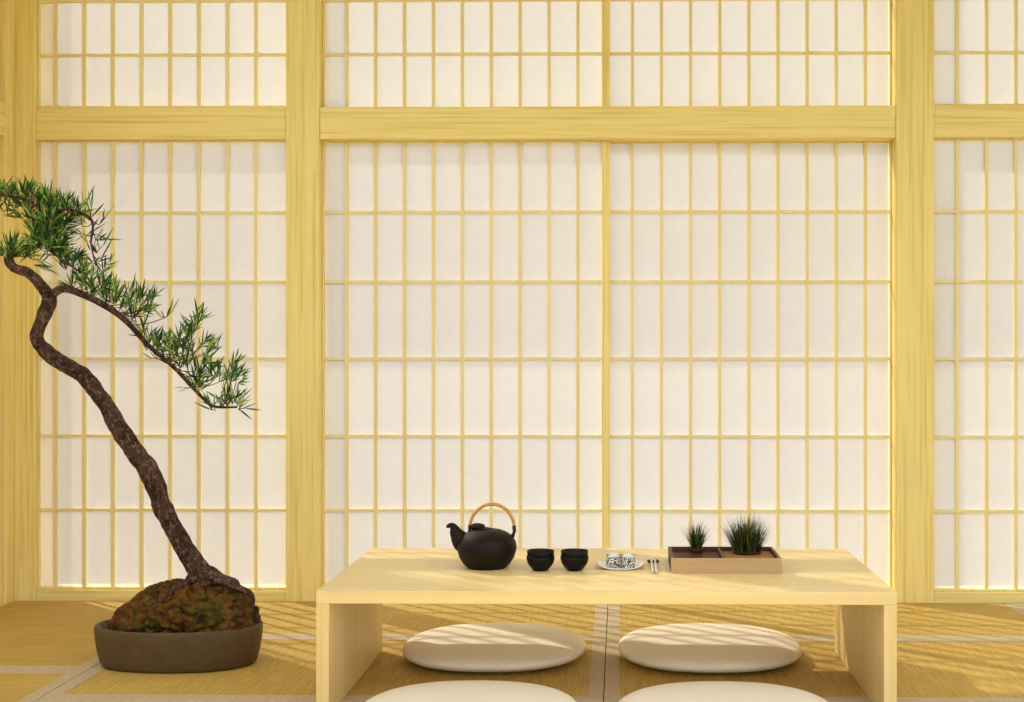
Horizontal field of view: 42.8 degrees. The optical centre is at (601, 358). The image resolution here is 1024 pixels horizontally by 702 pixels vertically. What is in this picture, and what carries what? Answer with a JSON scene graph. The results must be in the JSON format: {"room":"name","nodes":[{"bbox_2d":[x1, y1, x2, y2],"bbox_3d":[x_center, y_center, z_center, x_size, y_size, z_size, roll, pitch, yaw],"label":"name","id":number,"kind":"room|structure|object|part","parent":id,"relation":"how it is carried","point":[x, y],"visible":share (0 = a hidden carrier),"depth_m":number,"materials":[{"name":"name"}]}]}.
{"room":"traditional dwelling","nodes":[
{"label":"traditional dwelling","id":0,"kind":"room"},
{"bbox_2d":[36,107,285,140],"bbox_3d":[-1.727,-0.920,5.168,0.985,0.127,0.144,0,0,1],"label":"beam","id":1,"kind":"structure","parent":0,"point":[110,123],"depth_m":5.10,"materials":[{"name":"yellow wood"}]},
{"bbox_2d":[38,0,285,107],"bbox_3d":[-1.728,-1.297,5.125,0.984,0.625,0.030,0,0,1],"label":"window","id":2,"kind":"structure","parent":1,"relation":"on","point":[92,53],"depth_m":5.13,"materials":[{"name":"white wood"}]},
{"bbox_2d":[320,105,895,141],"bbox_3d":[0.021,-0.920,5.144,2.250,0.127,0.144,0,0,1],"label":"beam","id":3,"kind":"structure","parent":0,"point":[877,123],"depth_m":5.07,"materials":[{"name":"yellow wood"}]},
{"bbox_2d":[322,0,609,106],"bbox_3d":[-0.535,-1.297,5.141,1.137,0.625,0.030,0,0,1],"label":"window","id":4,"kind":"structure","parent":3,"relation":"on","point":[376,53],"depth_m":5.15,"materials":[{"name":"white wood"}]},
{"bbox_2d":[610,0,890,105],"bbox_3d":[0.572,-1.297,5.160,1.148,0.625,0.030,0,0,1],"label":"window","id":5,"kind":"structure","parent":3,"relation":"on","point":[663,52],"depth_m":5.16,"materials":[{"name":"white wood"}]},
{"bbox_3d":[0.572,-1.297,5.160,1.148,0.625,0.030,0,0,1],"label":"frame","id":6,"kind":"part","parent":5,"relation":"part of","materials":[{"name":"yellow wood"}]},
{"bbox_2d":[934,105,1023,138],"bbox_3d":[2.256,-0.920,5.114,1.924,0.127,0.144,0,0,1],"label":"beam","id":7,"kind":"structure","parent":0,"point":[950,121],"depth_m":5.05,"materials":[{"name":"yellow wood"}]},
{"bbox_2d":[934,0,1023,105],"bbox_3d":[2.256,-1.297,5.071,1.923,0.625,0.030,0,0,1],"label":"window","id":8,"kind":"structure","parent":7,"relation":"on","point":[979,44],"depth_m":5.09,"materials":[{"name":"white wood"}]},
{"bbox_3d":[2.256,-1.297,5.071,1.923,0.625,0.030,0,0,1],"label":"frame","id":9,"kind":"part","parent":8,"relation":"part of","materials":[{"name":"yellow wood"}]},
{"bbox_3d":[0.398,1.038,2.378,6.068,0.064,5.966,0,0,1],"label":"floor","id":10,"kind":"structure","parent":0,"visible":0},
{"bbox_2d":[0,0,14,604],"bbox_3d":[-2.360,-0.332,5.060,0.120,2.676,0.074,0,0,1],"label":"post","id":11,"kind":"object","parent":10,"relation":"on","point":[7,7],"visible":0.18,"depth_m":5.04,"materials":[{"name":"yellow wood"}]},
{"bbox_2d":[15,0,37,600],"bbox_3d":[-2.319,-0.572,5.178,0.199,3.156,0.160,0,0,1],"label":"post","id":12,"kind":"object","parent":10,"relation":"on","point":[26,11],"visible":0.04,"depth_m":5.10,"materials":[{"name":"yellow wood"}]},
{"bbox_2d":[0,669,86,701],"bbox_3d":[-1.950,0.977,3.179,0.747,0.056,1.573,0,0,1],"label":"mat","id":13,"kind":"object","parent":10,"relation":"on","point":[16,685],"visible":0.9,"depth_m":3.81,"materials":[{"name":"wicker"}]},
{"bbox_2d":[0,601,128,669],"bbox_3d":[-1.932,0.977,4.529,0.747,0.056,1.123,0,0,1],"label":"mat","id":14,"kind":"object","parent":10,"relation":"on","point":[51,635],"visible":0.59,"depth_m":4.49,"materials":[{"name":"wicker"}]},
{"bbox_2d":[37,589,285,600],"bbox_3d":[-1.727,0.958,5.170,0.985,0.096,0.140,0,0,1],"label":"sill","id":15,"kind":"structure","parent":10,"relation":"on","point":[42,594],"depth_m":5.10,"materials":[{"name":"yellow wood"}]},
{"bbox_2d":[38,140,285,589],"bbox_3d":[-1.728,0.026,5.125,0.984,1.766,0.030,0,0,1],"label":"door","id":16,"kind":"structure","parent":15,"relation":"on","point":[204,220],"depth_m":5.13,"materials":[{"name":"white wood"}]},
{"bbox_2d":[286,0,321,600],"bbox_3d":[-1.169,-0.572,5.162,0.131,3.156,0.160,0,0,1],"label":"post","id":17,"kind":"object","parent":10,"relation":"on","point":[303,17],"visible":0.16,"depth_m":5.08,"materials":[{"name":"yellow wood"}]},
{"bbox_2d":[34,699,602,701],"bbox_3d":[-0.787,0.977,3.210,1.573,0.056,0.808,0,0,1],"label":"mat","id":18,"kind":"object","parent":10,"relation":"on","point":[37,700],"visible":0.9,"depth_m":3.60,"materials":[{"name":"wicker"}]},
{"bbox_2d":[366,680,575,701],"bbox_3d":[-0.345,0.915,3.350,0.576,0.066,0.576,0,0,1],"label":"floor cushion","id":19,"kind":"object","parent":18,"relation":"on","point":[462,690],"visible":1,"depth_m":3.43,"materials":[{"name":"fabric"}]},
{"bbox_2d":[40,637,605,701],"bbox_3d":[-0.776,0.977,4.020,1.573,0.056,0.808,0,0,1],"label":"mat","id":20,"kind":"object","parent":10,"relation":"on","point":[284,667],"visible":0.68,"depth_m":3.87,"materials":[{"name":"wicker"}]},
{"bbox_2d":[0,175,262,672],"bbox_3d":[-1.501,0.184,4.053,0.897,1.529,0.320,0,0,1],"label":"bonsai tree","id":21,"kind":"object","parent":20,"relation":"on","point":[205,620],"visible":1,"depth_m":4.02,"materials":[{"name":"green plant"}]},
{"bbox_3d":[-1.315,0.886,4.048,0.514,0.125,0.308,0,0,1],"label":"pot","id":22,"kind":"part","parent":21,"relation":"part of","materials":[{"name":"ceramic"}]},
{"bbox_2d":[402,623,585,671],"bbox_3d":[-0.339,0.915,4.135,0.576,0.066,0.576,0,0,1],"label":"floor cushion","id":23,"kind":"object","parent":20,"relation":"on","point":[472,647],"visible":1,"depth_m":4.00,"materials":[{"name":"fabric"}]},
{"bbox_2d":[255,601,607,641],"bbox_3d":[-0.767,0.977,4.750,1.573,0.056,0.649,0,0,1],"label":"mat","id":24,"kind":"object","parent":10,"relation":"on","point":[279,618],"visible":0.33,"depth_m":4.76,"materials":[{"name":"wicker"}]},
{"bbox_2d":[604,701,870,701],"bbox_3d":[0.787,0.977,3.189,1.573,0.056,0.808,0,0,1],"label":"mat","id":25,"kind":"object","parent":10,"relation":"on","point":[604,701],"visible":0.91,"depth_m":3.59,"materials":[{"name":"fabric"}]},
{"bbox_2d":[619,681,827,701],"bbox_3d":[0.321,0.915,3.341,0.576,0.066,0.576,0,0,1],"label":"floor cushion","id":26,"kind":"object","parent":25,"relation":"on","point":[696,691],"visible":1,"depth_m":3.43,"materials":[{"name":"fabric"}]},
{"bbox_2d":[604,638,1023,701],"bbox_3d":[0.798,0.977,3.999,1.573,0.056,0.808,0,0,1],"label":"mat","id":27,"kind":"object","parent":10,"relation":"on","point":[928,670],"visible":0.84,"depth_m":3.90,"materials":[{"name":"wicker"}]},
{"bbox_2d":[316,548,896,701],"bbox_3d":[0.016,0.782,3.818,1.532,0.333,0.781,0,0,1],"label":"table","id":28,"kind":"object","parent":27,"relation":"on","point":[349,605],"visible":1,"depth_m":3.58,"materials":[{"name":"brown wood"}]},
{"bbox_3d":[-0.733,0.799,3.828,0.034,0.299,0.781,0,0,1],"label":"leg","id":29,"kind":"part","parent":28,"relation":"part of","materials":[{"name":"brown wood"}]},
{"bbox_2d":[446,502,516,570],"bbox_3d":[-0.337,0.519,3.820,0.176,0.191,0.176,0,0,-44],"label":"teapot","id":30,"kind":"object","parent":28,"relation":"on","point":[482,548],"visible":1,"depth_m":3.77,"materials":[{"name":"black ceramic"}]},
{"bbox_3d":[-0.414,0.533,3.821,0.085,0.098,0.072,0,0,1],"label":"spout","id":31,"kind":"part","parent":30,"relation":"part of","materials":[{"name":"black ceramic"}]},
{"bbox_3d":[-0.364,0.495,3.820,0.045,0.021,0.045,0,0,1],"label":"knob","id":32,"kind":"part","parent":30,"relation":"part of","materials":[{"name":"black ceramic"}]},
{"bbox_3d":[-0.349,0.504,3.820,0.068,0.015,0.068,0,0,1],"label":"lid","id":33,"kind":"part","parent":30,"relation":"part of","materials":[{"name":"black ceramic"}]},
{"bbox_3d":[-0.322,0.467,3.820,0.140,0.087,0.013,0,0,1],"label":"handle","id":34,"kind":"part","parent":30,"relation":"part of","materials":[{"name":"brown wood"}]},
{"bbox_2d":[526,555,554,570],"bbox_3d":[-0.177,0.594,3.768,0.082,0.042,0.082,0,0,1],"label":"tea cup","id":35,"kind":"object","parent":28,"relation":"on","point":[537,564],"visible":0.88,"depth_m":3.74,"materials":[{"name":"black ceramic"}]},
{"bbox_2d":[527,548,553,557],"bbox_3d":[-0.177,0.578,3.768,0.080,0.042,0.080,0,0,1],"label":"tea cup","id":36,"kind":"object","parent":35,"relation":"on","point":[539,552],"visible":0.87,"depth_m":3.74,"materials":[{"name":"black ceramic"}]},
{"bbox_2d":[560,555,588,570],"bbox_3d":[-0.078,0.594,3.768,0.082,0.042,0.082,0,0,1],"label":"tea cup","id":37,"kind":"object","parent":28,"relation":"on","point":[571,564],"visible":0.9,"depth_m":3.74,"materials":[{"name":"black ceramic"}]},
{"bbox_2d":[561,548,587,557],"bbox_3d":[-0.078,0.578,3.768,0.080,0.042,0.080,0,0,1],"label":"tea cup","id":38,"kind":"object","parent":37,"relation":"on","point":[572,552],"visible":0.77,"depth_m":3.74,"materials":[{"name":"black ceramic"}]},
{"bbox_2d":[597,560,643,569],"bbox_3d":[0.056,0.608,3.833,0.139,0.014,0.136,0,0,1],"label":"plate","id":39,"kind":"object","parent":28,"relation":"on","point":[639,563],"visible":0.57,"depth_m":3.81,"materials":[{"name":"white ceramic"}]},
{"bbox_2d":[606,555,620,568],"bbox_3d":[0.035,0.593,3.792,0.040,0.036,0.040,0,0,21],"label":"roll","id":40,"kind":"object","parent":39,"relation":"on","point":[612,561],"visible":1,"depth_m":3.78,"materials":[{"name":"food"}]},
{"bbox_2d":[607,552,619,555],"bbox_3d":[0.035,0.593,3.837,0.040,0.036,0.040,0,0,9],"label":"roll","id":41,"kind":"object","parent":39,"relation":"on","point":[611,553],"visible":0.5,"depth_m":3.83,"materials":[{"name":"white food"}]},
{"bbox_2d":[621,555,634,568],"bbox_3d":[0.077,0.593,3.792,0.040,0.036,0.040,0,0,-8],"label":"roll","id":42,"kind":"object","parent":39,"relation":"on","point":[627,561],"visible":1,"depth_m":3.77,"materials":[{"name":"food"}]},
{"bbox_2d":[621,552,634,556],"bbox_3d":[0.078,0.593,3.837,0.040,0.036,0.040,0,0,-19],"label":"roll","id":43,"kind":"object","parent":39,"relation":"on","point":[626,553],"visible":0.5,"depth_m":3.83,"materials":[{"name":"white food"}]},
{"bbox_2d":[650,556,653,572],"bbox_3d":[0.148,0.604,3.810,0.007,0.016,0.212,0,0,1],"label":"chopstick","id":44,"kind":"object","parent":28,"relation":"on","point":[651,561],"visible":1,"depth_m":3.79,"materials":[{"name":"beige wood"}]},
{"bbox_2d":[654,556,657,572],"bbox_3d":[0.158,0.604,3.810,0.007,0.016,0.212,0,0,1],"label":"chopstick","id":45,"kind":"object","parent":28,"relation":"on","point":[655,563],"visible":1,"depth_m":3.79,"materials":[{"name":"beige wood"}]},
{"bbox_2d":[668,546,781,573],"bbox_3d":[0.358,0.594,3.830,0.316,0.043,0.235,0,0,1],"label":"tray","id":46,"kind":"object","parent":28,"relation":"on","point":[680,559],"visible":1,"depth_m":3.71,"materials":[{"name":"brown wood"}]},
{"bbox_2d":[680,520,710,553],"bbox_3d":[0.284,0.533,3.909,0.107,0.104,0.108,0,0,1],"label":"potted grass","id":47,"kind":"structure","parent":46,"relation":"on","point":[696,540],"depth_m":3.90,"materials":[{"name":"green plant"}]},
{"bbox_2d":[690,547,702,553],"bbox_3d":[0.286,0.578,3.909,0.042,0.014,0.042,0,0,1],"label":"pot","id":48,"kind":"object","parent":47,"relation":"attached to","point":[696,550],"depth_m":3.89,"materials":[{"name":"red ceramic"}]},
{"bbox_2d":[720,512,772,554],"bbox_3d":[0.429,0.518,3.884,0.202,0.131,0.204,0,0,1],"label":"potted grass","id":49,"kind":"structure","parent":46,"relation":"on","point":[746,540],"depth_m":3.86,"materials":[{"name":"green plant"}]},
{"bbox_2d":[731,550,761,554],"bbox_3d":[0.433,0.580,3.887,0.092,0.008,0.092,0,0,1],"label":"pot","id":50,"kind":"object","parent":49,"relation":"attached to","point":[739,552],"depth_m":3.85,"materials":[{"name":"red ceramic"}]},
{"bbox_3d":[0.765,0.799,3.808,0.034,0.299,0.781,0,0,1],"label":"leg","id":51,"kind":"part","parent":28,"relation":"part of","materials":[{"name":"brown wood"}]},
{"bbox_2d":[619,623,801,672],"bbox_3d":[0.342,0.915,4.126,0.576,0.066,0.576,0,0,1],"label":"floor cushion","id":52,"kind":"object","parent":27,"relation":"on","point":[686,647],"visible":1,"depth_m":3.98,"materials":[{"name":"fabric"}]},
{"bbox_2d":[607,603,1023,638],"bbox_3d":[0.808,0.977,4.729,1.573,0.056,0.649,0,0,1],"label":"mat","id":53,"kind":"object","parent":10,"relation":"on","point":[914,620],"visible":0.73,"depth_m":4.76,"materials":[{"name":"wicker"}]},
{"bbox_2d":[891,0,933,602],"bbox_3d":[1.220,-0.572,5.130,0.149,3.156,0.160,0,0,1],"label":"post","id":54,"kind":"object","parent":10,"relation":"on","point":[912,21],"visible":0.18,"depth_m":5.05,"materials":[{"name":"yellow wood"}]},
{"bbox_2d":[934,591,1023,602],"bbox_3d":[2.256,0.958,5.116,1.924,0.096,0.140,0,0,1],"label":"sill","id":55,"kind":"structure","parent":10,"relation":"on","point":[939,596],"depth_m":5.06,"materials":[{"name":"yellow wood"}]},
{"bbox_2d":[934,138,1023,591],"bbox_3d":[2.256,0.026,5.071,1.923,1.766,0.030,0,0,1],"label":"door","id":56,"kind":"structure","parent":55,"relation":"on","point":[979,183],"depth_m":5.09,"materials":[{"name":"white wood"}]},
{"bbox_2d":[1015,603,1023,608],"bbox_3d":[1.994,0.977,4.251,0.808,0.056,1.573,0,0,1],"label":"mat","id":57,"kind":"object","parent":10,"relation":"on","point":[1021,605],"visible":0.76,"depth_m":5.01,"materials":[{"name":"fabric"}]},
{"bbox_3d":[-2.370,-0.332,4.708,0.070,2.676,0.630,0,0,1],"label":"wall","id":58,"kind":"structure","parent":0,"visible":0},
{"bbox_2d":[0,102,4,135],"bbox_3d":[-2.321,-0.920,4.707,0.028,0.127,0.630,0,0,1],"label":"beam","id":59,"kind":"structure","parent":58,"relation":"attached to","point":[2,105],"depth_m":5.00,"materials":[{"name":"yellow wood"}]},
{"bbox_2d":[0,594,4,606],"bbox_3d":[-2.322,0.958,4.707,0.026,0.096,0.630,0,0,1],"label":"baseboard","id":60,"kind":"structure","parent":58,"relation":"attached to","point":[2,596],"depth_m":5.00,"materials":[{"name":"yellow wood"}]},
{"bbox_3d":[0.021,0.958,5.146,2.249,0.096,0.140,0,0,1],"label":"sill","id":61,"kind":"structure","parent":0,"visible":0},
{"bbox_2d":[322,141,609,585],"bbox_3d":[-0.535,0.026,5.141,1.137,1.766,0.030,0,0,1],"label":"door","id":62,"kind":"structure","parent":61,"relation":"on","point":[466,284],"depth_m":5.14,"materials":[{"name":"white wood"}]},
{"bbox_2d":[610,142,890,586],"bbox_3d":[0.572,0.026,5.160,1.148,1.766,0.030,0,0,1],"label":"door","id":63,"kind":"structure","parent":61,"relation":"on","point":[750,282],"depth_m":5.16,"materials":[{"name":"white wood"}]}
]}

